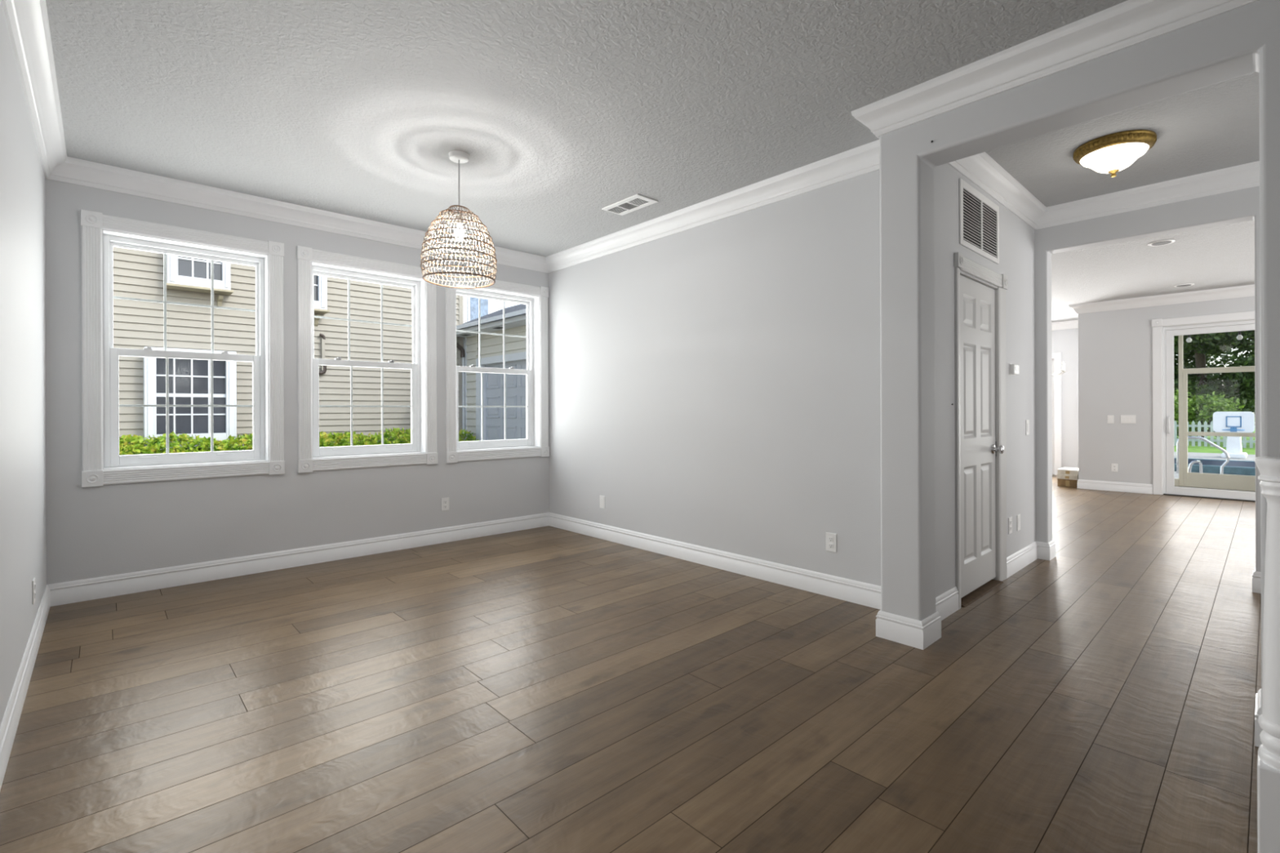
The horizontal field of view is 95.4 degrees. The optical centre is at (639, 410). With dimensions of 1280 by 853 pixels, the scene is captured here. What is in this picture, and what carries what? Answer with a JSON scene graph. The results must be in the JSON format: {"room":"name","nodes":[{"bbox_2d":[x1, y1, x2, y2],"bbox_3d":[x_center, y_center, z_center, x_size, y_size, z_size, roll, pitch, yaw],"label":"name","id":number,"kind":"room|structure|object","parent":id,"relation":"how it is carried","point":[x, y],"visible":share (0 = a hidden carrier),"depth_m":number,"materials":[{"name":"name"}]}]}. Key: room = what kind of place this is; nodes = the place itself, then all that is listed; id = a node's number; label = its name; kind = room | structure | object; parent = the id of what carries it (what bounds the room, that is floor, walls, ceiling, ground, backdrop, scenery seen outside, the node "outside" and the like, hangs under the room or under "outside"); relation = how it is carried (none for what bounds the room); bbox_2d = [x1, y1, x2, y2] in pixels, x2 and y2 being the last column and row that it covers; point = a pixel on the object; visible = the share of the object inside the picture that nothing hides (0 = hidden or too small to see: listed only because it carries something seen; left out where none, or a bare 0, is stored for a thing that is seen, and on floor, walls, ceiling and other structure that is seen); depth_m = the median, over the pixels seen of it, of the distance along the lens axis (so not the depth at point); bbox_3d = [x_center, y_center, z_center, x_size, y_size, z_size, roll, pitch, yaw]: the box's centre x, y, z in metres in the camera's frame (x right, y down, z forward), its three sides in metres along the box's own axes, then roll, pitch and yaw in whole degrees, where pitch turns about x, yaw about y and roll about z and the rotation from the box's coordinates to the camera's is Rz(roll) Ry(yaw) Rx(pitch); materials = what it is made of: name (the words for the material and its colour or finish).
{"room":"empty dining room","nodes":[
{"label":"empty dining room","id":0,"kind":"room"},
{"bbox_2d":[0,0,46,725],"bbox_3d":[-0.457,-0.188,0.009,0.150,2.740,9.832,0,0,-43],"label":"wall","id":1,"kind":"structure","parent":0,"point":[23,480],"depth_m":2.42,"materials":[{"name":"grey paint"}]},
{"bbox_2d":[0,584,49,790],"bbox_3d":[-0.384,1.114,0.058,0.016,0.134,9.512,0,0,-43],"label":"baseboard","id":2,"kind":"structure","parent":1,"relation":"attached to","point":[9,725],"depth_m":2.31,"materials":[{"name":"white paint"}]},
{"bbox_2d":[31,577,35,604],"bbox_3d":[-2.978,0.884,2.861,0.009,0.116,0.072,0,0,-43],"label":"wall outlet","id":3,"kind":"object","parent":1,"relation":"attached to","point":[33,584],"visible":1,"depth_m":2.84,"materials":[{"name":"white plastic"}]},
{"bbox_2d":[1,0,66,178],"bbox_3d":[-0.363,-1.493,0.086,0.100,0.132,9.512,0,0,-43],"label":"trim","id":4,"kind":"structure","parent":1,"relation":"attached to","point":[27,20],"depth_m":2.55,"materials":[{"name":"white paint"}]},
{"bbox_2d":[44,178,549,584],"bbox_3d":[1.043,-0.194,7.969,13.154,2.740,0.170,0,0,-43],"label":"wall","id":5,"kind":"structure","parent":0,"point":[113,529],"depth_m":4.22,"materials":[{"name":"grey paint"}]},
{"bbox_2d":[80,208,284,487],"bbox_3d":[-3.148,-0.393,4.079,1.105,1.737,0.202,0,0,-43],"label":"window","id":6,"kind":"structure","parent":5,"relation":"in","point":[103,464],"depth_m":4.02,"materials":[{"name":"white paint"}]},
{"bbox_2d":[47,156,548,273],"bbox_3d":[-2.252,-1.486,4.747,3.647,0.132,0.100,0,0,-43],"label":"trim","id":7,"kind":"structure","parent":5,"relation":"attached to","point":[73,171],"depth_m":4.23,"materials":[{"name":"white paint"}]},
{"bbox_2d":[47,512,549,606],"bbox_3d":[-2.271,1.121,4.778,3.647,0.134,0.016,0,0,-43],"label":"baseboard","id":8,"kind":"structure","parent":5,"relation":"attached to","point":[86,589],"depth_m":4.32,"materials":[{"name":"white paint"}]},
{"bbox_2d":[297,245,437,472],"bbox_3d":[-2.272,-0.396,4.887,1.098,1.737,0.202,0,0,-43],"label":"window","id":9,"kind":"structure","parent":5,"relation":"in","point":[422,448],"depth_m":4.86,"materials":[{"name":"white paint"}]},
{"bbox_2d":[441,497,448,511],"bbox_3d":[-1.759,0.841,5.257,0.072,0.116,0.009,0,0,-43],"label":"wall outlet","id":10,"kind":"object","parent":5,"relation":"attached to","point":[445,501],"visible":1,"depth_m":5.26,"materials":[{"name":"white plastic"}]},
{"bbox_2d":[444,271,549,462],"bbox_3d":[-1.403,-0.399,5.690,1.101,1.737,0.202,0,0,-43],"label":"window","id":11,"kind":"structure","parent":5,"relation":"in","point":[535,298],"depth_m":5.78,"materials":[{"name":"white paint"}]},
{"bbox_2d":[462,295,499,323],"bbox_3d":[-13.250,-4.148,30.993,9.400,11.252,8.500,0,0,-43],"label":"sky","id":12,"kind":"structure","parent":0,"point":[470,304],"depth_m":30.11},
{"bbox_2d":[0,474,1261,852],"bbox_3d":[4.267,1.225,4.412,13.250,0.120,9.900,0,0,-43],"label":"floor","id":13,"kind":"structure","parent":0,"point":[548,689],"depth_m":2.30,"materials":[{"name":"brown wood"}]},
{"bbox_2d":[1057,478,1077,487],"bbox_3d":[6.669,1.100,9.011,0.426,0.114,0.259,0,0,-43],"label":"carton","id":14,"kind":"object","parent":13,"relation":"on","point":[1060,482],"visible":0.59,"depth_m":8.87,"materials":[{"name":"brown cardboard"}]},
{"bbox_2d":[1057,474,1078,479],"bbox_3d":[6.654,1.007,9.004,0.426,0.069,0.259,0,0,-43],"label":"carton","id":15,"kind":"object","parent":14,"relation":"on","point":[1059,476],"visible":0.61,"depth_m":8.86,"materials":[{"name":"white cardboard"}]},
{"bbox_2d":[1057,466,1078,475],"bbox_3d":[6.674,0.934,9.019,0.426,0.076,0.259,0,0,-43],"label":"carton","id":16,"kind":"object","parent":15,"relation":"on","point":[1069,471],"visible":0.74,"depth_m":8.89,"materials":[{"name":"white cardboard"}]},
{"bbox_2d":[1254,456,1279,852],"bbox_3d":[1.516,0.642,1.361,0.107,1.066,0.107,0,0,-43],"label":"newel post","id":17,"kind":"object","parent":13,"relation":"on","point":[1268,467],"visible":1,"depth_m":1.36,"materials":[{"name":"white paint"}]},
{"bbox_2d":[45,0,1259,322],"bbox_3d":[4.257,-1.650,4.412,13.250,0.150,9.900,0,0,-43],"label":"ceiling","id":18,"kind":"structure","parent":0,"point":[563,112],"depth_m":2.95,"materials":[{"name":"white paint"}]},
{"bbox_2d":[420,151,497,288],"bbox_3d":[-1.100,-1.171,3.541,0.447,0.769,0.447,0,0,31],"label":"pendant lamp","id":19,"kind":"object","parent":18,"relation":"hanging from","point":[458,157],"visible":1,"depth_m":3.49,"materials":[{"name":"beige wicker"}]},
{"bbox_2d":[455,213,462,224],"bbox_3d":[-1.100,-1.166,3.541,0.042,0.060,0.042,0,0,-43],"label":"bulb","id":20,"kind":"object","parent":19,"relation":"attached to","point":[458,216],"depth_m":3.52,"materials":[{"name":"white glass"}]},
{"bbox_2d":[601,194,657,215],"bbox_3d":[-0.080,-1.555,4.399,0.210,0.011,0.410,0,0,-43],"label":"ceiling vent","id":21,"kind":"object","parent":18,"relation":"in","point":[637,202],"visible":1,"depth_m":4.38,"materials":[{"name":"white plastic"}]},
{"bbox_2d":[1052,361,1066,375],"bbox_3d":[6.755,-1.079,9.779,0.734,1.010,0.696,0,0,-43],"label":"chandelier","id":22,"kind":"object","parent":18,"relation":"hanging from","point":[1063,371],"visible":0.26,"depth_m":9.59,"materials":[{"name":"silver metal"}]},
{"bbox_2d":[1072,129,1156,177],"bbox_3d":[2.796,-1.475,3.437,0.384,0.190,0.384,0,0,-43],"label":"lamp","id":23,"kind":"object","parent":18,"relation":"attached to","point":[1111,153],"visible":1,"depth_m":3.35,"materials":[{"name":"white glass"}]},
{"bbox_2d":[1147,240,1175,246],"bbox_3d":[4.883,-1.571,5.452,0.192,0.010,0.192,0,0,-43],"label":"recessed light","id":24,"kind":"object","parent":18,"relation":"in","point":[1162,242],"visible":1,"depth_m":5.43,"materials":[{"name":"white plastic"}]},
{"bbox_2d":[1173,283,1194,287],"bbox_3d":[6.843,-1.578,7.324,0.192,0.010,0.192,0,0,-43],"label":"recessed light","id":25,"kind":"object","parent":18,"relation":"in","point":[1187,284],"visible":1,"depth_m":7.30,"materials":[{"name":"white plastic"}]},
{"bbox_2d":[548,169,880,586],"bbox_3d":[0.367,-0.191,4.692,0.120,2.740,3.728,0,0,-43],"label":"wall","id":26,"kind":"structure","parent":0,"point":[717,382],"depth_m":4.23,"materials":[{"name":"grey paint"}]},
{"bbox_2d":[600,495,604,508],"bbox_3d":[-0.349,0.841,5.378,0.008,0.116,0.072,0,0,-43],"label":"wall plate","id":27,"kind":"object","parent":26,"relation":"attached to","point":[602,497],"visible":1,"depth_m":5.37,"materials":[{"name":"white plastic"}]},
{"bbox_2d":[546,139,879,273],"bbox_3d":[0.265,-1.495,4.636,0.100,0.132,3.678,0,0,-43],"label":"trim","id":28,"kind":"structure","parent":26,"relation":"attached to","point":[864,159],"depth_m":4.17,"materials":[{"name":"white paint"}]},
{"bbox_2d":[549,512,880,609],"bbox_3d":[0.305,1.112,4.664,0.016,0.134,3.678,0,0,-43],"label":"baseboard","id":29,"kind":"structure","parent":26,"relation":"attached to","point":[867,594],"depth_m":4.22,"materials":[{"name":"white paint"}]},
{"bbox_2d":[826,532,836,552],"bbox_3d":[1.211,0.832,3.687,0.009,0.116,0.072,0,0,-43],"label":"wall outlet","id":30,"kind":"object","parent":26,"relation":"attached to","point":[831,538],"visible":1,"depth_m":3.68,"materials":[{"name":"white plastic"}]},
{"bbox_2d":[828,536,833,541],"bbox_3d":[1.209,0.811,3.686,0.004,0.028,0.034,0,0,-43],"label":"socket","id":31,"kind":"object","parent":30,"relation":"attached to","point":[830,538],"depth_m":3.68,"materials":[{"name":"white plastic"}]},
{"bbox_2d":[828,542,833,548],"bbox_3d":[1.209,0.853,3.686,0.004,0.028,0.034,0,0,-43],"label":"socket","id":32,"kind":"object","parent":30,"relation":"attached to","point":[830,544],"depth_m":3.68,"materials":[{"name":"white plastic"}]},
{"bbox_2d":[933,163,1035,597],"bbox_3d":[2.269,-0.198,3.901,2.572,2.740,0.116,0,0,-43],"label":"wall","id":33,"kind":"structure","parent":0,"point":[1016,237],"depth_m":4.08,"materials":[{"name":"grey paint"}]},
{"bbox_2d":[856,119,879,138],"bbox_3d":[1.326,-1.499,3.181,0.515,0.132,0.100,0,0,-43],"label":"trim","id":34,"kind":"structure","parent":33,"relation":"attached to","point":[860,121],"depth_m":3.07,"materials":[{"name":"white paint"}]},
{"bbox_2d":[935,586,958,620],"bbox_3d":[1.680,1.107,3.263,0.534,0.134,0.016,0,0,-43],"label":"baseboard","id":35,"kind":"structure","parent":33,"relation":"attached to","point":[947,603],"depth_m":3.33,"materials":[{"name":"white paint"}]},
{"bbox_2d":[959,177,999,264],"bbox_3d":[2.191,-1.203,3.746,0.733,0.394,0.010,0,0,-43],"label":"air vent","id":36,"kind":"object","parent":33,"relation":"in","point":[979,216],"visible":1,"depth_m":3.72,"materials":[{"name":"white plastic"}]},
{"bbox_2d":[954,252,1007,609],"bbox_3d":[2.185,0.116,3.787,0.946,2.113,0.167,0,0,-43],"label":"door","id":37,"kind":"structure","parent":33,"relation":"in","point":[980,306],"depth_m":3.78,"materials":[{"name":"white paint"}]},
{"bbox_2d":[946,151,1046,230],"bbox_3d":[2.338,-1.502,3.821,2.272,0.132,0.100,0,0,-43],"label":"trim","id":38,"kind":"structure","parent":33,"relation":"attached to","point":[981,170],"depth_m":3.88,"materials":[{"name":"white paint"}]},
{"bbox_2d":[1008,516,1012,533],"bbox_3d":[2.650,0.819,4.164,0.072,0.116,0.009,0,0,-43],"label":"wall outlet","id":39,"kind":"object","parent":33,"relation":"attached to","point":[1010,519],"visible":1,"depth_m":4.15,"materials":[{"name":"white plastic"}]},
{"bbox_2d":[1009,364,1018,375],"bbox_3d":[2.705,-0.299,4.203,0.130,0.080,0.031,0,0,-43],"label":"thermostat","id":40,"kind":"object","parent":33,"relation":"attached to","point":[1014,368],"visible":1,"depth_m":4.17,"materials":[{"name":"white plastic"}]},
{"bbox_2d":[1017,514,1020,531],"bbox_3d":[2.801,0.825,4.303,0.072,0.116,0.008,0,0,-43],"label":"wall plate","id":41,"kind":"object","parent":33,"relation":"attached to","point":[1018,515],"visible":1,"depth_m":4.30,"materials":[{"name":"white plastic"}]},
{"bbox_2d":[1006,541,1037,578],"bbox_3d":[2.856,1.103,4.348,0.810,0.134,0.016,0,0,-43],"label":"baseboard","id":42,"kind":"structure","parent":33,"relation":"attached to","point":[1019,560],"depth_m":4.31,"materials":[{"name":"white paint"}]},
{"bbox_2d":[1026,419,1029,435],"bbox_3d":[2.975,0.127,4.466,0.072,0.116,0.009,0,0,-43],"label":"light switch","id":43,"kind":"object","parent":33,"relation":"attached to","point":[1027,420],"visible":1,"depth_m":4.46,"materials":[{"name":"white plastic"}]},
{"bbox_2d":[1051,328,1078,467],"bbox_3d":[6.935,-0.214,11.173,0.150,2.740,3.115,0,0,-43],"label":"wall","id":44,"kind":"structure","parent":0,"point":[1065,341],"depth_m":10.33,"materials":[{"name":"grey paint"}]},
{"bbox_2d":[1051,352,1061,475],"bbox_3d":[6.856,0.056,11.189,0.105,2.200,2.070,0,0,-43],"label":"window","id":45,"kind":"structure","parent":44,"relation":"in","point":[1055,357],"depth_m":10.44,"materials":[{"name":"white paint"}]},
{"bbox_2d":[1051,320,1078,330],"bbox_3d":[6.838,-1.518,11.088,0.100,0.132,3.115,0,0,-43],"label":"trim","id":46,"kind":"structure","parent":44,"relation":"attached to","point":[1066,324],"depth_m":10.32,"materials":[{"name":"white paint"}]},
{"bbox_2d":[879,0,1279,707],"bbox_3d":[3.352,-0.202,0.906,0.200,2.740,5.984,0,0,-43],"label":"wall","id":47,"kind":"structure","parent":0,"point":[1245,40],"depth_m":2.75,"materials":[{"name":"grey paint"}]},
{"bbox_2d":[875,610,923,649],"bbox_3d":[1.317,1.108,2.955,0.016,0.134,0.239,0,0,-43],"label":"baseboard","id":48,"kind":"structure","parent":47,"relation":"attached to","point":[907,631],"depth_m":2.95,"materials":[{"name":"white paint"}]},
{"bbox_2d":[921,611,941,649],"bbox_3d":[1.472,1.108,2.947,0.232,0.134,0.016,0,0,-43],"label":"baseboard","id":49,"kind":"structure","parent":47,"relation":"attached to","point":[931,624],"depth_m":2.94,"materials":[{"name":"white paint"}]},
{"bbox_2d":[851,0,1260,136],"bbox_3d":[3.152,-1.505,0.897,0.100,0.132,5.934,0,0,-43],"label":"trim","id":50,"kind":"structure","parent":47,"relation":"attached to","point":[1130,23],"depth_m":2.46,"materials":[{"name":"white paint"}]},
{"bbox_2d":[1254,688,1261,719],"bbox_3d":[2.244,1.105,2.111,0.232,0.134,0.016,0,0,-43],"label":"baseboard","id":51,"kind":"structure","parent":47,"relation":"attached to","point":[1258,696],"depth_m":2.10,"materials":[{"name":"white paint"}]},
{"bbox_2d":[1254,707,1262,746],"bbox_3d":[3.682,1.100,0.395,0.016,0.134,4.490,0,0,-43],"label":"baseboard","id":52,"kind":"structure","parent":47,"relation":"attached to","point":[1258,730],"depth_m":2.03,"materials":[{"name":"white paint"}]},
{"bbox_2d":[1035,186,1261,572],"bbox_3d":[3.427,-0.202,4.432,0.150,2.740,8.262,0,0,-43],"label":"wall","id":53,"kind":"structure","parent":0,"point":[1240,206],"depth_m":4.32,"materials":[{"name":"grey paint"}]},
{"bbox_2d":[1036,541,1049,560],"bbox_3d":[3.175,1.102,4.588,0.016,0.134,0.097,0,0,-43],"label":"baseboard","id":54,"kind":"structure","parent":53,"relation":"attached to","point":[1043,548],"depth_m":4.58,"materials":[{"name":"white paint"}]},
{"bbox_2d":[1048,539,1055,560],"bbox_3d":[3.264,1.102,4.614,0.182,0.134,0.016,0,0,-43],"label":"baseboard","id":55,"kind":"object","parent":53,"relation":"attached to","point":[1051,544],"visible":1,"depth_m":4.60,"materials":[{"name":"white paint"}]},
{"bbox_2d":[1035,160,1259,230],"bbox_3d":[3.871,-1.508,3.762,0.100,0.132,2.268,0,0,-43],"label":"trim","id":56,"kind":"structure","parent":53,"relation":"attached to","point":[1246,175],"depth_m":4.05,"materials":[{"name":"white paint"}]},
{"bbox_2d":[1252,571,1261,593],"bbox_3d":[4.313,1.098,3.355,0.016,0.134,1.083,0,0,-43],"label":"baseboard","id":57,"kind":"structure","parent":53,"relation":"attached to","point":[1256,580],"depth_m":3.73,"materials":[{"name":"white paint"}]},
{"bbox_2d":[1078,296,1254,484],"bbox_3d":[8.359,-0.219,6.866,0.160,2.740,5.147,0,0,-43],"label":"wall","id":58,"kind":"structure","parent":0,"point":[1115,347],"depth_m":8.34,"materials":[{"name":"grey paint"}]},
{"bbox_2d":[1107,415,1114,423],"bbox_3d":[6.810,0.121,8.421,0.009,0.116,0.072,0,0,-43],"label":"light switch","id":59,"kind":"object","parent":58,"relation":"attached to","point":[1110,418],"visible":1,"depth_m":8.42,"materials":[{"name":"white plastic"}]},
{"bbox_2d":[1111,463,1117,471],"bbox_3d":[6.842,0.818,8.389,0.009,0.116,0.072,0,0,-43],"label":"wall outlet","id":60,"kind":"object","parent":58,"relation":"attached to","point":[1114,466],"visible":1,"depth_m":8.39,"materials":[{"name":"white plastic"}]},
{"bbox_2d":[1077,479,1152,493],"bbox_3d":[6.831,1.089,8.396,0.016,0.134,0.851,0,0,-43],"label":"baseboard","id":61,"kind":"structure","parent":58,"relation":"attached to","point":[1082,484],"depth_m":8.38,"materials":[{"name":"white paint"}]},
{"bbox_2d":[1120,415,1135,423],"bbox_3d":[6.943,0.119,8.277,0.009,0.116,0.165,0,0,-43],"label":"light switch","id":62,"kind":"object","parent":58,"relation":"attached to","point":[1124,419],"visible":1,"depth_m":8.28,"materials":[{"name":"white plastic"}]},
{"bbox_2d":[1068,284,1254,314],"bbox_3d":[8.175,-1.522,6.870,0.100,0.132,5.097,0,0,-43],"label":"trim","id":63,"kind":"structure","parent":58,"relation":"attached to","point":[1246,291],"depth_m":7.93,"materials":[{"name":"white paint"}]},
{"bbox_2d":[1151,311,1255,502],"bbox_3d":[7.858,-0.060,7.386,0.192,2.425,2.032,0,0,-43],"label":"door frame","id":64,"kind":"structure","parent":58,"relation":"in","point":[1163,451],"depth_m":8.01,"materials":[{"name":"white paint"}]},
{"bbox_3d":[10.111,1.295,6.471,1.870,0.200,7.797,0,0,-43],"label":"floor","id":65,"kind":"structure","parent":0,"visible":0},
{"bbox_2d":[1174,335,1255,491],"bbox_3d":[9.163,-0.217,7.971,0.120,2.830,2.780,0,0,-43],"label":"screen enclosure","id":66,"kind":"object","parent":65,"relation":"on","point":[1242,482],"visible":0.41,"depth_m":8.77,"materials":[{"name":"beige metal"}]},
{"label":"outside","id":67,"kind":"structure","parent":0,"visible":0},
{"bbox_2d":[1173,422,1255,454],"bbox_3d":[38.211,1.347,35.274,56.000,0.300,120.000,0,0,-43],"label":"lawn","id":68,"kind":"structure","parent":67,"point":[1202,449],"depth_m":19.61,"materials":[{"name":"green plant"}]},
{"bbox_2d":[1173,329,1255,437],"bbox_3d":[24.650,-3.470,25.079,7.943,9.536,6.756,0,0,-43],"label":"oak tree","id":69,"kind":"object","parent":68,"relation":"on","point":[1197,353],"visible":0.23,"depth_m":23.63,"materials":[{"name":"green plant"}]},
{"bbox_2d":[1173,388,1255,436],"bbox_3d":[20.742,0.149,21.654,2.895,2.039,2.970,0,0,-43],"label":"shrub","id":70,"kind":"object","parent":68,"relation":"on","point":[1209,405],"visible":0.52,"depth_m":21.34,"materials":[{"name":"green plant"}]},
{"bbox_2d":[1173,420,1255,448],"bbox_3d":[19.803,0.781,19.846,0.060,0.900,7.100,0,0,-43],"label":"picket fence","id":71,"kind":"object","parent":68,"relation":"on","point":[1244,441],"visible":0.16,"depth_m":20.10,"materials":[{"name":"white wood"}]},
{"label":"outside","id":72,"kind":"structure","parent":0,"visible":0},
{"bbox_2d":[1174,451,1255,478],"bbox_3d":[21.883,1.389,3.391,11.250,0.330,35.300,0,0,-43],"label":"pool deck","id":73,"kind":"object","parent":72,"point":[1190,455],"depth_m":15.60,"materials":[{"name":"white concrete"}]},
{"bbox_2d":[1187,460,1202,473],"bbox_3d":[10.532,1.091,10.983,0.470,0.344,0.133,0,0,-24],"label":"pool handrail","id":74,"kind":"object","parent":73,"relation":"on","point":[1199,462],"visible":0.74,"depth_m":10.92,"materials":[{"name":"silver metal"}]},
{"bbox_2d":[1176,436,1230,474],"bbox_3d":[11.138,0.886,11.526,0.046,0.753,0.767,0,0,-43],"label":"pool handrail","id":75,"kind":"object","parent":73,"relation":"on","point":[1224,451],"visible":0.76,"depth_m":11.46,"materials":[{"name":"silver metal"}]},
{"bbox_2d":[1174,457,1255,475],"bbox_3d":[14.217,1.175,10.809,2.650,0.150,9.000,0,0,-43],"label":"pool","id":76,"kind":"object","parent":73,"relation":"on","point":[1209,466],"visible":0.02,"depth_m":11.91,"materials":[{"name":"blue liquid"}]},
{"bbox_2d":[1213,411,1254,458],"bbox_3d":[15.733,0.633,15.429,1.152,1.225,0.770,0,0,-43],"label":"basketball hoop","id":77,"kind":"object","parent":73,"relation":"on","point":[1223,421],"visible":0.94,"depth_m":15.32,"materials":[{"name":"white plastic"}]},
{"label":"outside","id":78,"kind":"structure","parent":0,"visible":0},
{"bbox_3d":[-9.708,1.564,25.262,60.000,0.200,39.700,0,0,-43],"label":"ground","id":79,"kind":"structure","parent":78,"visible":0},
{"bbox_2d":[119,426,479,455],"bbox_3d":[-7.016,0.861,9.232,9.396,1.188,0.945,0,0,-43],"label":"hedge","id":80,"kind":"object","parent":79,"relation":"on","point":[136,444],"visible":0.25,"depth_m":9.36,"materials":[{"name":"green plant"}]},
{"bbox_2d":[113,246,526,454],"bbox_3d":[-6.276,-1.972,6.938,18.200,6.852,6.100,0,0,-43],"label":"neighbor house","id":81,"kind":"structure","parent":79,"relation":"on","point":[138,274],"depth_m":10.06,"materials":[{"name":"beige"}]},
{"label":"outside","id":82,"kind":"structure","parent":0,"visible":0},
{"bbox_2d":[1186,334,1191,342],"bbox_3d":[8.838,-1.159,9.366,0.072,0.119,0.057,0,0,-43],"label":"string light","id":83,"kind":"object","parent":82,"point":[1188,340],"depth_m":9.35,"materials":[{"name":"white glass"}]},
{"bbox_2d":[1186,334,1191,342],"bbox_3d":[8.837,-1.168,9.367,0.072,0.136,0.070,0,0,-43],"label":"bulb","id":84,"kind":"object","parent":83,"relation":"attached to","point":[1188,340],"depth_m":9.35,"materials":[{"name":"white glass"}]},
{"bbox_2d":[1236,330,1244,339],"bbox_3d":[9.227,-1.161,8.944,0.072,0.123,0.070,0,0,-43],"label":"string light","id":85,"kind":"object","parent":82,"point":[1239,336],"depth_m":8.93,"materials":[{"name":"white glass"}]},
{"bbox_2d":[1236,331,1243,339],"bbox_3d":[9.222,-1.159,8.950,0.072,0.136,0.070,0,0,-43],"label":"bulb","id":86,"kind":"object","parent":85,"relation":"attached to","point":[1239,337],"depth_m":8.94,"materials":[{"name":"white glass"}]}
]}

